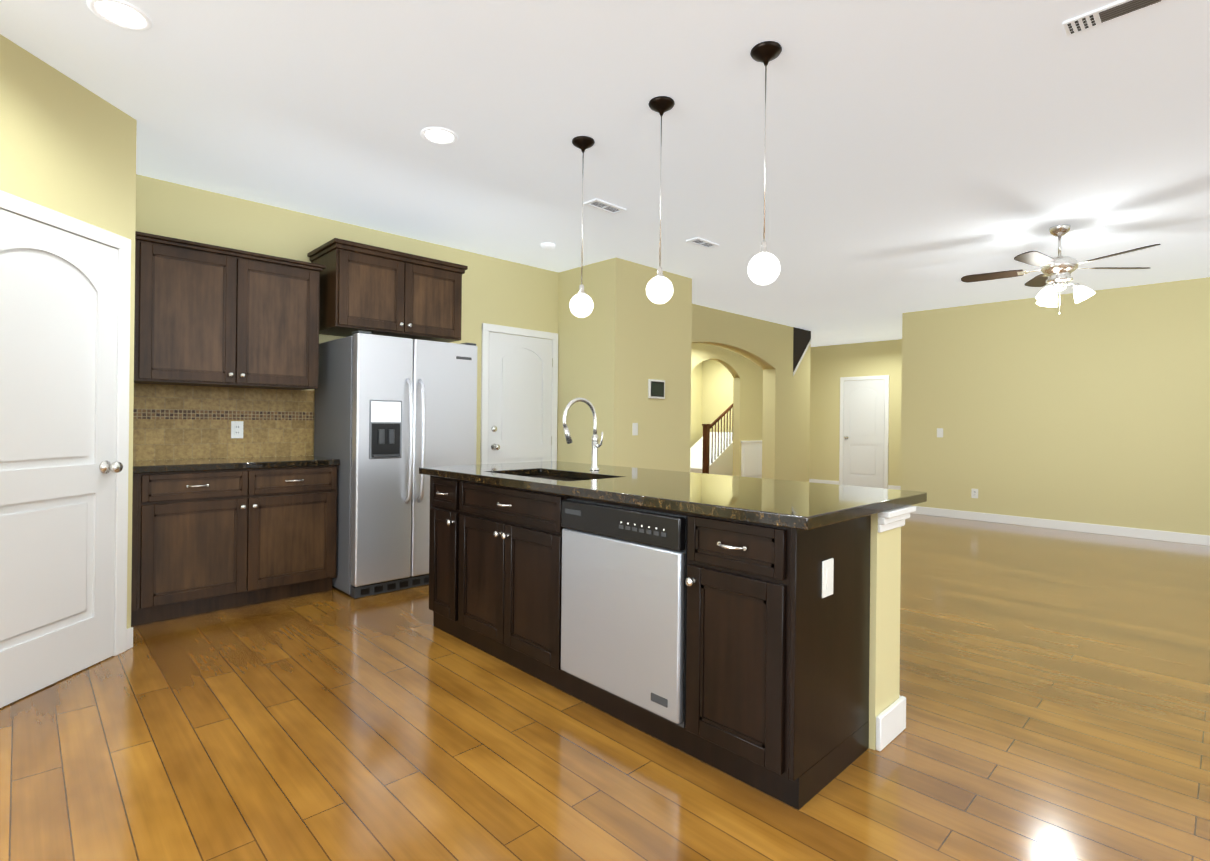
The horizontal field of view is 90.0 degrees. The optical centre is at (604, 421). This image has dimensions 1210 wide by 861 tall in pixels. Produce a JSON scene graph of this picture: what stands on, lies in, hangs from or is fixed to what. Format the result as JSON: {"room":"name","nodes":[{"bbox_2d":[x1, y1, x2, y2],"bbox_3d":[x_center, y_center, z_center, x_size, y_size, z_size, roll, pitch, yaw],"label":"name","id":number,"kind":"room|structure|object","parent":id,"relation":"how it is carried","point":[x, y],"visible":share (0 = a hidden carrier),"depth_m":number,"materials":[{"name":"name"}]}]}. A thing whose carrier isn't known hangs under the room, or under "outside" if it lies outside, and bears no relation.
{"room":"kitchen","nodes":[
{"label":"kitchen","id":0,"kind":"room"},
{"bbox_2d":[0,34,136,628],"bbox_3d":[-3.182,-0.205,2.586,1.830,2.740,1.984,1,0,-44],"label":"wall","id":1,"kind":"structure","parent":0,"point":[67,146],"depth_m":2.76,"materials":[{"name":"beige paint"}]},
{"bbox_2d":[0,190,130,707],"bbox_3d":[-2.450,0.121,2.640,0.654,2.104,0.654,1,0,-44],"label":"door","id":2,"kind":"structure","parent":1,"relation":"attached to","point":[64,365],"depth_m":2.72,"materials":[{"name":"white wood"}]},
{"bbox_2d":[135,174,810,481],"bbox_3d":[0.091,-0.166,6.982,8.990,2.740,0.220,1,0,-44],"label":"wall","id":3,"kind":"structure","parent":0,"point":[498,291],"depth_m":5.64,"materials":[{"name":"beige paint"}]},
{"bbox_2d":[133,383,313,460],"bbox_3d":[-2.632,0.007,4.182,1.176,0.490,0.013,1,0,-44],"label":"backsplash","id":4,"kind":"structure","parent":3,"relation":"attached to","point":[170,422],"depth_m":4.15,"materials":[{"name":"tile"}]},
{"bbox_2d":[231,421,242,437],"bbox_3d":[-2.571,0.058,4.230,0.075,0.120,0.009,1,0,-44],"label":"outlet","id":5,"kind":"object","parent":4,"relation":"attached to","point":[236,429],"visible":1,"depth_m":4.23,"materials":[{"name":"white plastic"}]},
{"bbox_2d":[134,231,325,389],"bbox_3d":[-2.503,-0.669,4.009,1.109,0.865,0.429,1,0,-44],"label":"upper cabinet","id":6,"kind":"object","parent":3,"relation":"attached to","point":[211,315],"visible":0.96,"depth_m":3.84,"materials":[{"name":"brown wood"}]},
{"bbox_2d":[307,238,467,342],"bbox_3d":[-1.675,-0.962,4.718,1.046,0.600,0.559,1,0,-44],"label":"upper cabinet","id":7,"kind":"object","parent":3,"relation":"attached to","point":[374,290],"visible":1,"depth_m":4.47,"materials":[{"name":"brown wood"}]},
{"bbox_2d":[480,323,557,463],"bbox_3d":[-0.801,0.142,5.907,0.908,2.104,0.088,1,0,-44],"label":"door","id":8,"kind":"structure","parent":3,"relation":"attached to","point":[519,390],"depth_m":5.91,"materials":[{"name":"white wood"}]},
{"bbox_2d":[793,327,810,375],"bbox_3d":[3.207,-1.109,9.828,0.570,0.779,0.011,1,0,-44],"label":"trim","id":9,"kind":"structure","parent":3,"relation":"attached to","point":[801,340],"depth_m":9.76,"materials":[{"name":"black"}]},
{"bbox_2d":[0,513,1209,860],"bbox_3d":[1.437,1.275,4.346,15.600,0.120,13.500,1,0,-44],"label":"floor","id":10,"kind":"structure","parent":0,"point":[1054,687],"depth_m":2.23,"materials":[{"name":"brown wood"}]},
{"bbox_2d":[131,455,339,625],"bbox_3d":[-2.441,0.714,3.965,1.161,0.920,0.596,1,0,-44],"label":"base cabinet","id":11,"kind":"object","parent":10,"relation":"on","point":[211,534],"visible":1,"depth_m":3.74,"materials":[{"name":"brown wood"}]},
{"bbox_2d":[314,330,477,598],"bbox_3d":[-1.564,0.291,4.578,0.925,1.787,0.879,1,0,-44],"label":"refrigerator","id":12,"kind":"object","parent":10,"relation":"on","point":[392,415],"visible":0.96,"depth_m":4.21,"materials":[{"name":"grey metal"}]},
{"bbox_2d":[419,470,921,809],"bbox_3d":[0.073,0.760,2.938,0.882,0.880,2.397,1,0,-44],"label":"kitchen island","id":13,"kind":"object","parent":10,"relation":"on","point":[746,630],"depth_m":2.21,"materials":[{"name":"brown wood"}]},
{"bbox_2d":[561,498,689,754],"bbox_3d":[0.232,0.771,2.565,0.558,0.860,0.665,1,0,-44],"label":"dishwasher","id":14,"kind":"object","parent":13,"relation":"in","point":[624,566],"depth_m":2.33,"materials":[{"name":"grey metal"}]},
{"bbox_2d":[419,462,926,525],"bbox_3d":[0.121,0.300,3.021,1.020,0.040,2.430,1,0,-44],"label":"island countertop","id":15,"kind":"structure","parent":13,"relation":"on","point":[801,503],"depth_m":2.50,"materials":[{"name":"black stone"}]},
{"bbox_2d":[531,474,574,481],"bbox_3d":[-0.277,0.400,3.180,0.406,0.192,0.716,1,0,-44],"label":"sink","id":16,"kind":"object","parent":15,"relation":"in","point":[568,476],"depth_m":3.42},
{"bbox_2d":[562,398,602,469],"bbox_3d":[-0.121,0.072,3.371,0.269,0.412,0.092,1,0,-44],"label":"faucet","id":17,"kind":"object","parent":15,"relation":"on","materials":[{"name":"silver metal"}]},
{"bbox_2d":[822,558,833,597],"bbox_3d":[0.734,0.515,1.990,0.075,0.120,0.009,1,0,-44],"label":"switch","id":18,"kind":"object","parent":13,"relation":"attached to","point":[827,563],"depth_m":1.98,"materials":[{"name":"white plastic"}]},
{"bbox_2d":[690,403,732,475],"bbox_3d":[2.205,0.329,13.039,1.351,1.808,0.965,1,0,-44],"label":"stair rail","id":19,"kind":"object","parent":10,"relation":"on","point":[711,452],"visible":0.75,"depth_m":12.73,"materials":[{"name":"brown wood"}]},
{"bbox_2d":[0,0,1209,346],"bbox_3d":[1.467,-1.585,4.349,15.600,0.120,13.500,1,0,-44],"label":"ceiling","id":20,"kind":"structure","parent":0,"point":[924,154],"depth_m":3.18,"materials":[{"name":"white paint"}]},
{"bbox_2d":[87,0,151,30],"bbox_3d":[-1.854,-1.558,2.316,0.196,0.007,0.196,1,0,-44],"label":"recessed light","id":21,"kind":"object","parent":20,"relation":"in","point":[123,14],"visible":1,"depth_m":2.32,"materials":[{"name":"white glass"}]},
{"bbox_2d":[421,127,457,144],"bbox_3d":[-0.898,-1.547,3.284,0.196,0.007,0.196,1,0,-44],"label":"recessed light","id":22,"kind":"object","parent":20,"relation":"in","point":[439,135],"visible":1,"depth_m":3.28,"materials":[{"name":"white glass"}]},
{"bbox_2d":[541,243,554,249],"bbox_3d":[-0.498,-1.526,5.286,0.130,0.036,0.130,1,0,-44],"label":"smoke detector","id":23,"kind":"object","parent":20,"relation":"attached to","point":[548,246],"visible":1,"depth_m":5.25,"materials":[{"name":"white plastic"}]},
{"bbox_2d":[570,136,594,317],"bbox_3d":[-0.125,-1.057,3.327,0.132,0.971,0.132,1,0,-44],"label":"pendant light","id":24,"kind":"object","parent":20,"relation":"hanging from","point":[581,303],"visible":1,"depth_m":3.29,"materials":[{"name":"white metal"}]},
{"bbox_2d":[584,198,625,214],"bbox_3d":[0.002,-1.533,4.323,0.300,0.012,0.130,1,0,-44],"label":"ceiling vent","id":25,"kind":"object","parent":20,"relation":"in","point":[604,206],"visible":1,"depth_m":4.31,"materials":[{"name":"silver metal"}]},
{"bbox_2d":[646,96,674,303],"bbox_3d":[0.268,-1.053,2.921,0.132,0.971,0.132,1,0,-44],"label":"pendant light","id":26,"kind":"object","parent":20,"relation":"hanging from","point":[659,288],"visible":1,"depth_m":2.89,"materials":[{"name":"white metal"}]},
{"bbox_2d":[686,237,718,248],"bbox_3d":[0.836,-1.524,5.172,0.300,0.012,0.130,1,0,-44],"label":"ceiling vent","id":27,"kind":"object","parent":20,"relation":"in","point":[701,242],"visible":0.98,"depth_m":5.16,"materials":[{"name":"silver metal"}]},
{"bbox_2d":[748,41,781,284],"bbox_3d":[0.661,-1.050,2.501,0.132,0.971,0.132,1,0,-44],"label":"pendant light","id":28,"kind":"object","parent":20,"relation":"hanging from","point":[764,266],"visible":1,"depth_m":2.47,"materials":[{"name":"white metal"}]},
{"bbox_2d":[961,224,1160,314],"bbox_3d":[3.473,-1.164,4.681,1.255,0.678,1.249,1,0,-44],"label":"ceiling fan","id":29,"kind":"object","parent":20,"relation":"hanging from","point":[1057,271],"visible":1,"depth_m":4.62,"materials":[{"name":"silver metal"}]},
{"bbox_2d":[1063,0,1165,35],"bbox_3d":[1.913,-1.516,2.206,0.100,0.012,0.380,1,0,-44],"label":"ceiling vent","id":30,"kind":"object","parent":20,"relation":"in","point":[1115,10],"visible":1,"depth_m":2.25,"materials":[{"name":"silver metal"}]},
{"bbox_2d":[557,257,691,471],"bbox_3d":[0.212,-0.165,6.365,1.155,2.740,0.835,1,0,-44],"label":"wall block","id":31,"kind":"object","parent":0,"point":[623,342],"visible":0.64,"depth_m":5.97,"materials":[{"name":"beige paint"}]},
{"bbox_2d":[632,423,637,434],"bbox_3d":[0.293,0.075,5.858,0.075,0.120,0.009,1,0,-44],"label":"light switch","id":32,"kind":"object","parent":31,"relation":"attached to","point":[634,428],"visible":1,"depth_m":5.85,"materials":[{"name":"white plastic"}]},
{"bbox_2d":[648,379,664,398],"bbox_3d":[0.519,-0.322,6.061,0.240,0.190,0.026,1,0,-44],"label":"thermostat","id":33,"kind":"object","parent":31,"relation":"attached to","point":[656,389],"visible":0.98,"depth_m":6.04,"materials":[{"name":"white plastic"}]},
{"bbox_2d":[690,362,701,447],"bbox_3d":[-2.394,-0.189,9.636,12.770,2.740,0.150,1,0,-44],"label":"wall","id":34,"kind":"structure","parent":0,"point":[696,404],"depth_m":13.88,"materials":[{"name":"beige paint"}]},
{"bbox_2d":[691,343,762,475],"bbox_3d":[-1.038,-0.176,8.235,12.770,2.740,0.150,1,0,-44],"label":"wall","id":35,"kind":"structure","parent":0,"point":[746,374],"depth_m":11.72,"materials":[{"name":"beige paint"}]},
{"bbox_2d":[741,440,761,477],"bbox_3d":[3.051,0.811,12.073,1.180,0.860,0.034,1,0,-44],"label":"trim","id":36,"kind":"structure","parent":35,"relation":"attached to","point":[751,458],"depth_m":11.90,"materials":[{"name":"white wood"}]},
{"bbox_2d":[702,339,901,485],"bbox_3d":[4.114,-0.118,12.200,0.150,2.740,5.520,1,0,-44],"label":"wall","id":37,"kind":"structure","parent":0,"point":[830,365],"depth_m":11.79,"materials":[{"name":"beige paint"}]},
{"bbox_2d":[809,479,838,484],"bbox_3d":[4.045,1.199,12.138,0.014,0.105,1.330,1,0,-44],"label":"baseboard","id":38,"kind":"structure","parent":37,"relation":"attached to","point":[810,480],"depth_m":11.86,"materials":[{"name":"white wood"}]},
{"bbox_2d":[839,375,888,488],"bbox_3d":[4.814,0.207,11.303,0.088,2.104,0.908,1,0,-44],"label":"door","id":39,"kind":"structure","parent":37,"relation":"attached to","point":[864,430],"depth_m":11.31,"materials":[{"name":"white wood"}]},
{"bbox_2d":[888,485,900,489],"bbox_3d":[5.512,1.213,10.622,0.014,0.105,1.050,1,0,-44],"label":"baseboard","id":40,"kind":"structure","parent":37,"relation":"attached to","point":[889,486],"depth_m":10.91,"materials":[{"name":"white wood"}]},
{"bbox_2d":[901,277,1209,535],"bbox_3d":[7.664,-0.087,6.521,2.650,2.740,7.580,1,0,-44],"label":"wall","id":41,"kind":"structure","parent":0,"point":[1094,408],"depth_m":7.00,"materials":[{"name":"beige paint"}]},
{"bbox_2d":[937,428,942,436],"bbox_3d":[4.411,0.151,7.966,0.009,0.120,0.075,1,0,-44],"label":"light switch","id":42,"kind":"object","parent":41,"relation":"attached to","point":[939,432],"visible":1,"depth_m":7.96,"materials":[{"name":"white plastic"}]},
{"bbox_2d":[971,489,977,497],"bbox_3d":[4.688,0.913,7.671,0.009,0.120,0.075,1,0,-44],"label":"outlet","id":43,"kind":"object","parent":41,"relation":"attached to","point":[974,493],"visible":1,"depth_m":7.67,"materials":[{"name":"white plastic"}]},
{"bbox_2d":[911,506,1209,545],"bbox_3d":[6.689,1.219,5.598,0.014,0.105,7.594,1,0,-44],"label":"baseboard","id":44,"kind":"structure","parent":41,"relation":"attached to","point":[1187,538],"depth_m":6.95,"materials":[{"name":"white wood"}]}
]}

